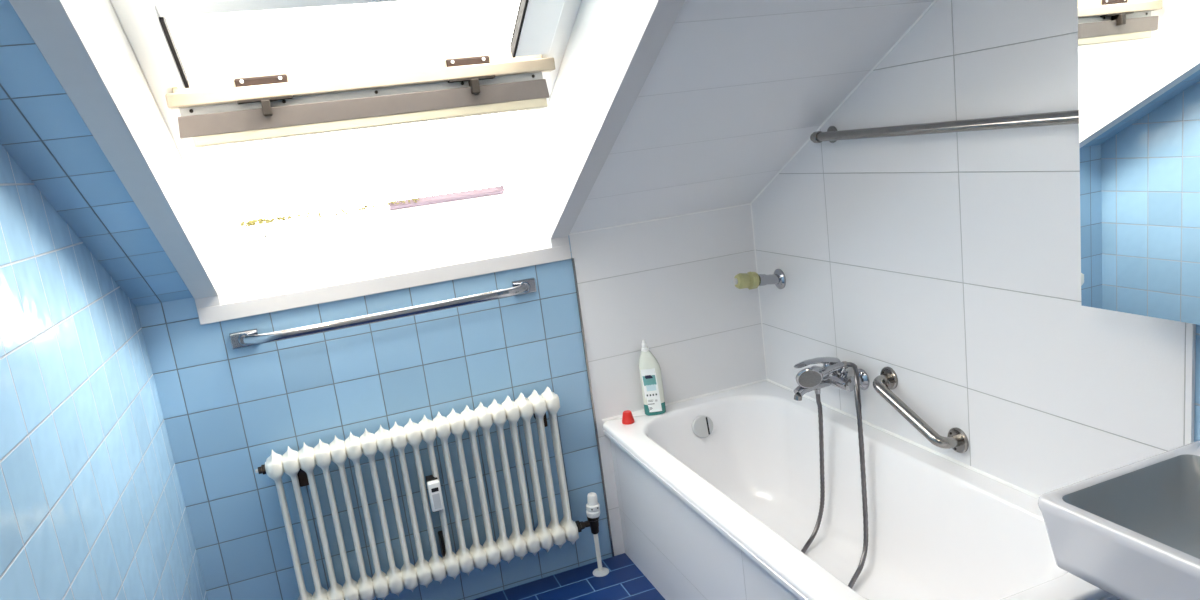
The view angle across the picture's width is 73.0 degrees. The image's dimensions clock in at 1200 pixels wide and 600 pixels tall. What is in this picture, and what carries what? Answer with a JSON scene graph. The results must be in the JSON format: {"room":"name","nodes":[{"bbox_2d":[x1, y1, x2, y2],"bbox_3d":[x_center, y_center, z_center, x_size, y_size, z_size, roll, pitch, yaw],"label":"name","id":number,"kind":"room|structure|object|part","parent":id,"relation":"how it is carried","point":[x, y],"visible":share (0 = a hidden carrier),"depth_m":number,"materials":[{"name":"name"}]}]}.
{"room":"bathroom","nodes":[
{"label":"bathroom","id":0,"kind":"room"},
{"bbox_2d":[0,0,192,306],"bbox_3d":[-1.224,-0.548,1.403,0.557,1.747,2.824,-11,12,-18],"label":"ceiling","id":1,"kind":"structure","parent":0,"point":[42,130],"depth_m":1.75,"materials":[{"name":"blue tile"}]},
{"bbox_2d":[0,143,207,599],"bbox_3d":[-0.956,0.304,0.881,0.250,2.520,4.100,-11,12,-18],"label":"wall","id":2,"kind":"structure","parent":0,"point":[92,505],"depth_m":1.74,"materials":[{"name":"blue tile"}]},
{"bbox_2d":[137,205,765,599],"bbox_3d":[-0.356,0.436,3.017,2.167,1.282,0.121,-11,12,-18],"label":"wall","id":3,"kind":"structure","parent":0,"point":[225,409],"depth_m":2.88,"materials":[{"name":"blue tile"}]},
{"bbox_2d":[229,278,535,348],"bbox_3d":[-0.695,0.044,2.726,1.020,0.054,0.079,-11,12,-18],"label":"towel bar","id":4,"kind":"object","parent":3,"relation":"attached to","point":[241,339],"visible":1,"depth_m":2.67,"materials":[{"name":"silver metal"}]},
{"bbox_3d":[-1.138,0.128,2.597,0.042,0.042,0.018,-11,12,-18],"label":"post","id":5,"kind":"part","parent":4,"relation":"part of","materials":[{"name":"silver metal"}]},
{"bbox_3d":[-0.267,-0.045,2.893,0.042,0.042,0.018,-11,12,-18],"label":"post","id":6,"kind":"part","parent":4,"relation":"part of","materials":[{"name":"silver metal"}]},
{"bbox_2d":[255,387,578,599],"bbox_3d":[-0.599,0.696,2.818,1.025,0.606,0.156,-11,12,-18],"label":"radiator","id":7,"kind":"object","parent":3,"relation":"attached to","point":[299,466],"visible":1,"depth_m":2.78,"materials":[{"name":"white metal"}]},
{"bbox_2d":[575,492,608,576],"bbox_3d":[-0.036,0.881,3.043,0.102,0.325,0.062,-11,12,-18],"label":"radiator valve","id":8,"kind":"object","parent":7,"relation":"attached to","point":[592,506],"visible":1,"depth_m":3.02,"materials":[{"name":"white metal"}]},
{"bbox_2d":[572,258,613,556],"bbox_3d":[-0.024,0.428,3.071,0.008,1.192,0.006,-11,12,-18],"label":"trim","id":9,"kind":"structure","parent":3,"relation":"attached to","point":[573,262],"depth_m":3.06,"materials":[{"name":"metal"}]},
{"bbox_2d":[569,203,750,234],"bbox_3d":[0.239,-0.308,3.061,0.757,0.008,0.008,-11,12,-18],"label":"trim","id":10,"kind":"structure","parent":3,"relation":"attached to","point":[748,203],"depth_m":3.05,"materials":[{"name":"white plastic"}]},
{"bbox_2d":[472,553,664,599],"bbox_3d":[0.398,1.383,1.463,2.900,0.150,4.350,-11,12,-18],"label":"floor","id":11,"kind":"structure","parent":0,"point":[624,580],"depth_m":3.01,"materials":[{"name":"blue tile"}]},
{"bbox_2d":[603,381,1118,599],"bbox_3d":[0.661,0.762,2.475,0.735,0.600,1.674,-11,12,-18],"label":"bathtub","id":12,"kind":"object","parent":11,"relation":"on","point":[718,494],"depth_m":2.57,"materials":[{"name":"white ceramic"}]},
{"bbox_3d":[0.103,0.438,3.033,0.047,0.044,0.047,-11,12,-18],"label":"bottle cap","id":13,"kind":"part","parent":12,"relation":"part of","materials":[{"name":"red plastic"}]},
{"bbox_2d":[639,340,665,415],"bbox_3d":[0.194,0.291,3.071,0.082,0.291,0.056,-8,11,0],"label":"bottle","id":14,"kind":"object","parent":12,"relation":"on","point":[649,367],"visible":1,"depth_m":3.05,"materials":[{"name":"white plastic"}]},
{"bbox_2d":[642,375,655,385],"bbox_3d":[0.186,0.302,3.049,0.046,0.038,0.020,-11,12,-18],"label":"print","id":15,"kind":"object","parent":14,"relation":"on","point":[647,380],"depth_m":3.05},
{"bbox_2d":[646,384,655,390],"bbox_3d":[0.193,0.330,3.052,0.037,0.024,0.003,-7,11,2],"label":"print","id":16,"kind":"object","parent":14,"relation":"attached to","point":[649,387],"depth_m":3.05,"materials":[{"name":"white paper"}]},
{"bbox_3d":[0.361,0.863,2.388,0.022,0.514,1.658,-11,12,-18],"label":"tiled panel","id":17,"kind":"part","parent":12,"relation":"part of","materials":[{"name":"white tile"}]},
{"bbox_2d":[796,361,868,588],"bbox_3d":[0.708,0.563,2.587,0.239,0.657,0.445,0,14,34],"label":"shower","id":18,"kind":"object","parent":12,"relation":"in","point":[811,377],"visible":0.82,"depth_m":2.64,"materials":[{"name":"silver metal"}]},
{"bbox_3d":[0.746,0.234,2.672,0.125,0.043,0.038,-8,11,-1],"label":"handle","id":19,"kind":"part","parent":18,"relation":"part of","materials":[{"name":"silver metal"}]},
{"bbox_2d":[570,0,933,232],"bbox_3d":[0.645,-0.919,2.038,1.226,1.747,2.824,-11,12,-18],"label":"ceiling","id":20,"kind":"structure","parent":0,"point":[734,89],"depth_m":2.32,"materials":[{"name":"white tile"}]},
{"bbox_2d":[9,0,684,324],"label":"window","id":21,"kind":"structure","parent":20,"relation":"attached to","point":[574,71],"depth_m":2.25,"materials":[{"name":"white paint"}]},
{"bbox_3d":[-1.094,-0.565,2.022,0.069,0.904,1.616,-11,12,-18],"label":"frame","id":22,"kind":"part","parent":21,"relation":"part of","materials":[{"name":"white paint"}]},
{"bbox_3d":[-0.882,-0.568,2.115,0.130,0.028,0.010,-11,12,-18],"label":"hinge plate","id":23,"kind":"part","parent":21,"relation":"part of","materials":[{"name":"brown metal"}]},
{"bbox_3d":[-0.571,-0.718,1.891,0.844,0.051,0.054,-11,12,-18],"label":"rail","id":24,"kind":"part","parent":21,"relation":"part of","materials":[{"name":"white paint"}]},
{"bbox_3d":[-0.609,-0.505,2.252,0.952,0.046,0.064,-11,12,-18],"label":"rail","id":25,"kind":"part","parent":21,"relation":"part of","materials":[{"name":"beige wood"}]},
{"bbox_3d":[-0.822,-0.269,3.024,0.963,0.118,0.117,-11,12,-18],"label":"frame","id":26,"kind":"part","parent":21,"relation":"part of","materials":[{"name":"white paint"}]},
{"bbox_3d":[-0.688,-0.082,2.744,1.240,0.093,0.014,-11,12,-18],"label":"casing","id":27,"kind":"part","parent":21,"relation":"part of","materials":[{"name":"white paint"}]},
{"bbox_3d":[-0.372,-0.670,2.288,0.125,0.028,0.010,-11,12,-18],"label":"hinge plate","id":28,"kind":"part","parent":21,"relation":"part of","materials":[{"name":"brown metal"}]},
{"bbox_3d":[-0.132,-0.756,2.348,0.073,0.904,1.616,-11,12,-18],"label":"frame","id":29,"kind":"part","parent":21,"relation":"part of","materials":[{"name":"white paint"}]},
{"bbox_2d":[751,0,1199,599],"bbox_3d":[1.271,-0.138,1.637,0.200,2.520,4.100,-11,12,-18],"label":"wall","id":30,"kind":"structure","parent":0,"point":[950,263],"depth_m":2.14,"materials":[{"name":"white tile"}]},
{"bbox_2d":[750,204,766,378],"bbox_3d":[0.637,-0.026,3.250,0.007,0.726,0.007,-17,15,-40],"label":"trim","id":31,"kind":"structure","parent":30,"relation":"attached to","point":[750,204],"depth_m":3.25,"materials":[{"name":"white plastic"}]},
{"bbox_2d":[733,269,785,289],"bbox_3d":[0.592,-0.068,3.048,0.197,0.091,0.078,-11,12,-18],"label":"holder","id":32,"kind":"object","parent":30,"relation":"attached to","point":[750,280],"visible":1,"depth_m":3.03,"materials":[{"name":"silver metal"}]},
{"bbox_3d":[0.631,-0.078,3.061,0.098,0.054,0.046,-11,12,-18],"label":"arm","id":33,"kind":"part","parent":32,"relation":"part of","materials":[{"name":"silver metal"}]},
{"bbox_2d":[602,379,1039,498],"bbox_3d":[0.639,0.512,2.419,0.733,0.012,1.705,-11,12,-18],"label":"trim","id":34,"kind":"structure","parent":30,"relation":"attached to","point":[771,381],"depth_m":2.65,"materials":[{"name":"white plastic"}]},
{"bbox_2d":[794,357,868,400],"bbox_3d":[0.741,0.252,2.744,0.229,0.131,0.226,-11,12,-18],"label":"mixer","id":35,"kind":"object","parent":30,"relation":"attached to","point":[839,379],"visible":0.7,"depth_m":2.69,"materials":[{"name":"silver metal"}]},
{"bbox_3d":[0.723,0.288,2.733,0.165,0.049,0.040,-13,12,-24],"label":"spout","id":36,"kind":"part","parent":35,"relation":"part of","materials":[{"name":"silver metal"}]},
{"bbox_3d":[0.724,0.216,2.710,0.163,0.043,0.048,-11,12,-18],"label":"lever","id":37,"kind":"part","parent":35,"relation":"part of","materials":[{"name":"silver metal"}]},
{"bbox_2d":[751,0,936,203],"bbox_3d":[0.880,-0.789,2.090,0.008,1.154,2.112,-11,12,-18],"label":"trim","id":38,"kind":"structure","parent":30,"relation":"attached to","point":[934,1],"depth_m":2.47,"materials":[{"name":"white plastic"}]},
{"bbox_2d":[873,367,968,452],"bbox_3d":[0.941,0.332,2.443,0.078,0.193,0.358,-11,12,-18],"label":"grab bar","id":39,"kind":"object","parent":30,"relation":"attached to","point":[887,380],"visible":1,"depth_m":2.40,"materials":[{"name":"metal"}]},
{"bbox_2d":[810,110,1078,142],"bbox_3d":[0.884,-0.459,2.149,0.076,0.054,1.035,-11,12,-18],"label":"shower rail","id":40,"kind":"object","parent":30,"relation":"attached to","point":[832,135],"visible":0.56,"depth_m":2.04,"materials":[{"name":"metal"}]},
{"bbox_2d":[1038,441,1199,599],"bbox_3d":[1.144,0.443,1.353,0.446,0.145,0.596,-11,12,-18],"label":"washbasin","id":41,"kind":"object","parent":30,"relation":"attached to","point":[1131,531],"visible":1,"depth_m":1.53,"materials":[{"name":"white ceramic"}]},
{"bbox_3d":[1.124,0.435,1.344,0.353,0.115,0.542,-11,12,-18],"label":"bowl","id":42,"kind":"part","parent":41,"relation":"part of","materials":[{"name":"white ceramic"}]},
{"bbox_2d":[1078,0,1199,324],"bbox_3d":[1.141,-0.287,1.378,0.150,0.676,0.610,-11,12,-18],"label":"mirror","id":43,"kind":"object","parent":30,"relation":"attached to","point":[1139,60],"visible":1,"depth_m":1.52,"materials":[{"name":"white mirror"}]}
]}

